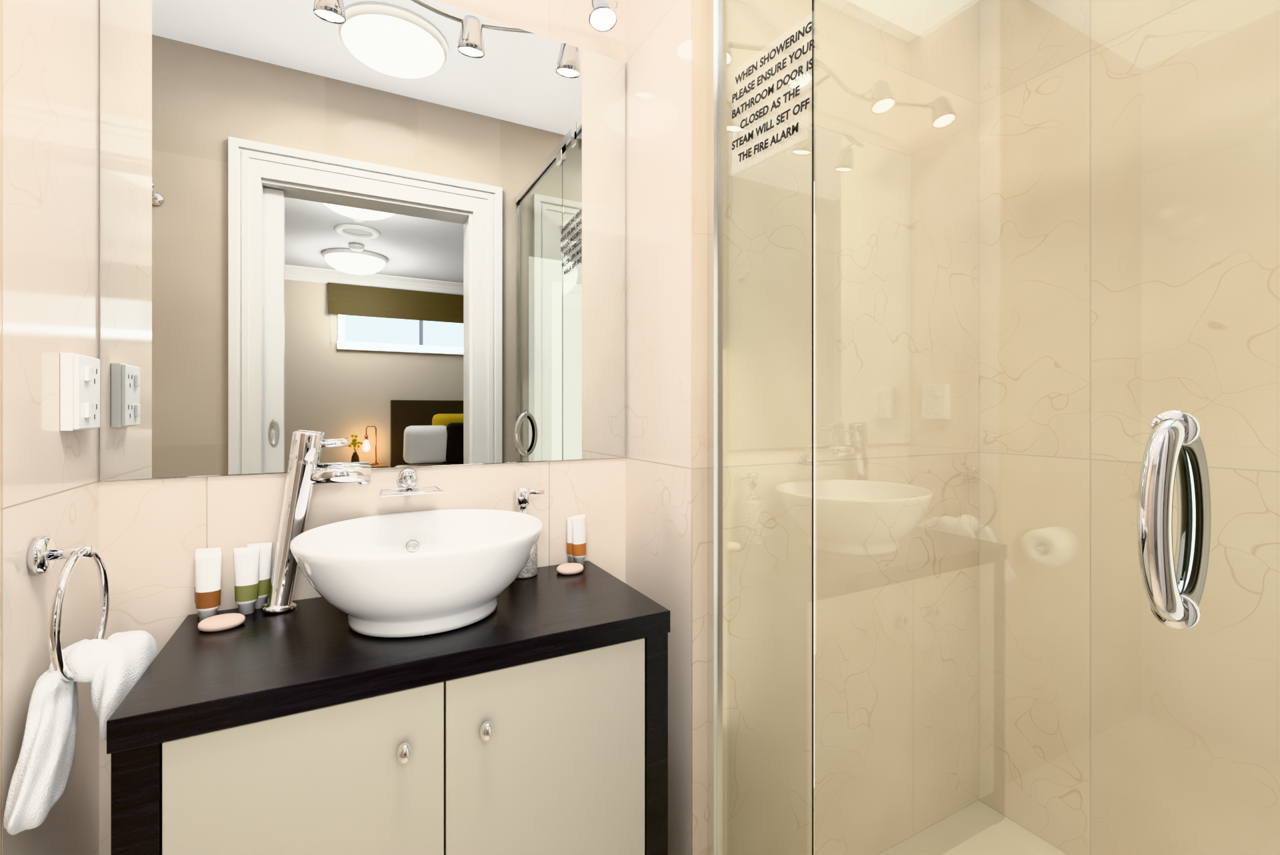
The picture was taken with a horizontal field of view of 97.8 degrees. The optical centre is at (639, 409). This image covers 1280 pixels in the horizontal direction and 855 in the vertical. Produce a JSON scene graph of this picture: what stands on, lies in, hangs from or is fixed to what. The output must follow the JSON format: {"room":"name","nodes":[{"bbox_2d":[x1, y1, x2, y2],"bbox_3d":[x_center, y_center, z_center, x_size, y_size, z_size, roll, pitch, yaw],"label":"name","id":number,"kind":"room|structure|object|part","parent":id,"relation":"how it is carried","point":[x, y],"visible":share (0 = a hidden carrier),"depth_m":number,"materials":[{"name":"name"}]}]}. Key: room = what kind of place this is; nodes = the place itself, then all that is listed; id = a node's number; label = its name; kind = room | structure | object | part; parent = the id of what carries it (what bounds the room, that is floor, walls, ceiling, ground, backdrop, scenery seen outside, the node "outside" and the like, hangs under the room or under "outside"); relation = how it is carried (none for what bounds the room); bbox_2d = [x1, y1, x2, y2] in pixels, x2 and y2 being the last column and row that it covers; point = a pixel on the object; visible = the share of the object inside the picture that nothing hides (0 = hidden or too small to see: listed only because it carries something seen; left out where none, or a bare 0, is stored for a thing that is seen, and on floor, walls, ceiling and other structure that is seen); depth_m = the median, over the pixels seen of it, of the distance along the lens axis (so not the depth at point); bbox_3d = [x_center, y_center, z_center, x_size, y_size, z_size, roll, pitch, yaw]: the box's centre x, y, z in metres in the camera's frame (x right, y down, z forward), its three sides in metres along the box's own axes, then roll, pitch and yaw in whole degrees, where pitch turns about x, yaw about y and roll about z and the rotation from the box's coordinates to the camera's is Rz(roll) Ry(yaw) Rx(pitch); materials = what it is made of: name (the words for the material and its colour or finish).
{"room":"hotel bathroom","nodes":[
{"label":"hotel bathroom","id":0,"kind":"room"},
{"bbox_2d":[0,0,707,854],"bbox_3d":[-0.392,-0.074,1.112,2.886,2.390,0.408,0,0,-28],"label":"wall","id":1,"kind":"structure","parent":0,"point":[50,202],"depth_m":0.92,"materials":[{"name":"tile"}]},
{"bbox_2d":[60,352,99,430],"bbox_3d":[-0.860,-0.027,0.862,0.024,0.115,0.088,0,0,-28],"label":"socket","id":2,"kind":"object","parent":1,"relation":"attached to","point":[79,392],"visible":0.98,"depth_m":0.83,"materials":[{"name":"white plastic"}]},
{"bbox_2d":[3,536,157,834],"bbox_3d":[-0.759,0.339,0.767,0.114,0.334,0.258,0,0,-28],"label":"towel ring","id":3,"kind":"object","parent":1,"relation":"attached to","point":[111,669],"visible":0.9,"depth_m":0.73,"materials":[{"name":"white fabric"}]},
{"bbox_2d":[99,0,625,854],"bbox_3d":[-0.502,-0.074,1.228,1.000,2.390,0.100,0,0,-28],"label":"wall","id":4,"kind":"structure","parent":0,"point":[153,534],"depth_m":1.08,"materials":[{"name":"tile"}]},
{"bbox_2d":[100,0,625,480],"bbox_3d":[-0.477,-0.380,1.181,0.995,1.000,0.005,0,0,-28],"label":"mirror","id":5,"kind":"object","parent":4,"relation":"attached to","point":[381,233],"visible":1,"depth_m":1.13,"materials":[{"name":"silver metal"}]},
{"bbox_2d":[378,468,443,496],"bbox_3d":[-0.466,0.144,1.133,0.114,0.044,0.100,0,0,-28],"label":"soap dish","id":6,"kind":"object","parent":4,"relation":"attached to","point":[407,479],"visible":1,"depth_m":1.14,"materials":[{"name":"glass"}]},
{"bbox_2d":[588,0,617,31],"bbox_3d":[-0.421,-0.926,1.082,0.869,0.107,0.231,0,0,-28],"label":"spotlight","id":7,"kind":"object","parent":4,"relation":"attached to","point":[603,16],"visible":1,"depth_m":1.25,"materials":[{"name":"silver metal"}]},
{"bbox_3d":[-0.157,1.161,0.669,3.086,0.080,1.410,0,0,-28],"label":"floor","id":8,"kind":"structure","parent":0,"visible":0},
{"bbox_2d":[106,560,669,854],"bbox_3d":[-0.374,0.744,1.005,0.778,0.753,0.410,0,0,-28],"label":"bathroom vanity","id":9,"kind":"object","parent":8,"relation":"on","point":[528,716],"visible":1,"depth_m":0.85,"materials":[{"name":"black wood"}]},
{"bbox_2d":[197,612,245,631],"bbox_3d":[-0.710,0.360,0.948,0.066,0.014,0.054,0,0,-28],"label":"soap bar","id":10,"kind":"object","parent":9,"relation":"on","point":[221,622],"visible":1,"depth_m":0.94,"materials":[{"name":"beige"}]},
{"bbox_2d":[194,542,271,621],"bbox_3d":[-0.737,0.308,1.009,0.117,0.118,0.067,0,0,-28],"label":"tubes","id":11,"kind":"object","parent":9,"relation":"on","point":[252,569],"visible":0.96,"depth_m":1.00,"materials":[{"name":"white plastic"}]},
{"bbox_3d":[-0.448,0.721,0.775,0.332,0.620,0.018,0,0,-28],"label":"door","id":12,"kind":"part","parent":9,"relation":"part of","materials":[{"name":"beige wood"}]},
{"bbox_2d":[261,430,371,613],"bbox_3d":[-0.611,0.205,1.060,0.180,0.333,0.055,0,0,-28],"label":"faucet","id":13,"kind":"object","parent":9,"relation":"on","point":[305,473],"visible":0.98,"depth_m":1.03,"materials":[{"name":"silver metal"}]},
{"bbox_3d":[-0.341,0.493,0.806,0.019,0.030,0.027,0,0,-28],"label":"knob","id":14,"kind":"part","parent":9,"relation":"part of","materials":[{"name":"silver metal"}]},
{"bbox_2d":[290,508,542,637],"bbox_3d":[-0.387,0.290,1.010,0.419,0.154,0.379,0,0,-28],"label":"basin","id":15,"kind":"object","parent":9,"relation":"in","point":[411,573],"visible":1,"depth_m":0.90,"materials":[{"name":"white ceramic"}]},
{"bbox_3d":[-0.237,0.493,0.861,0.019,0.030,0.027,0,0,-28],"label":"knob","id":16,"kind":"part","parent":9,"relation":"part of","materials":[{"name":"silver metal"}]},
{"bbox_2d":[516,486,544,577],"bbox_3d":[-0.254,0.270,1.251,0.078,0.194,0.062,0,0,-28],"label":"dispenser","id":17,"kind":"object","parent":9,"relation":"on","point":[523,501],"visible":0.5,"depth_m":1.23,"materials":[{"name":"stone"}]},
{"bbox_3d":[-0.147,0.721,0.934,0.343,0.620,0.018,0,0,-28],"label":"door","id":18,"kind":"part","parent":9,"relation":"part of","materials":[{"name":"beige wood"}]},
{"bbox_2d":[556,562,583,574],"bbox_3d":[-0.159,0.360,1.268,0.063,0.014,0.054,0,0,-28],"label":"soap bar","id":19,"kind":"object","parent":9,"relation":"on","point":[569,568],"visible":1,"depth_m":1.25,"materials":[{"name":"beige"}]},
{"bbox_2d":[566,514,585,565],"bbox_3d":[-0.152,0.308,1.333,0.045,0.118,0.049,0,0,-28],"label":"tubes","id":20,"kind":"object","parent":9,"relation":"on","point":[576,542],"visible":0.96,"depth_m":1.32,"materials":[{"name":"white plastic"}]},
{"bbox_2d":[707,0,1279,854],"bbox_3d":[0.354,0.090,0.783,0.107,2.060,0.871,0,0,-28],"label":"screen","id":21,"kind":"object","parent":8,"relation":"on","point":[993,426],"visible":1,"depth_m":0.66,"materials":[{"name":"clear glass"}]},
{"bbox_3d":[0.232,-0.554,1.001,0.003,0.200,0.204,0,4,-28],"label":"sign plate","id":22,"kind":"part","parent":21,"relation":"part of","materials":[{"name":"white plastic"}]},
{"bbox_3d":[0.495,0.101,0.516,0.107,0.201,0.034,0,0,-27],"label":"handle","id":23,"kind":"part","parent":21,"relation":"part of","materials":[{"name":"silver metal"}]}
]}

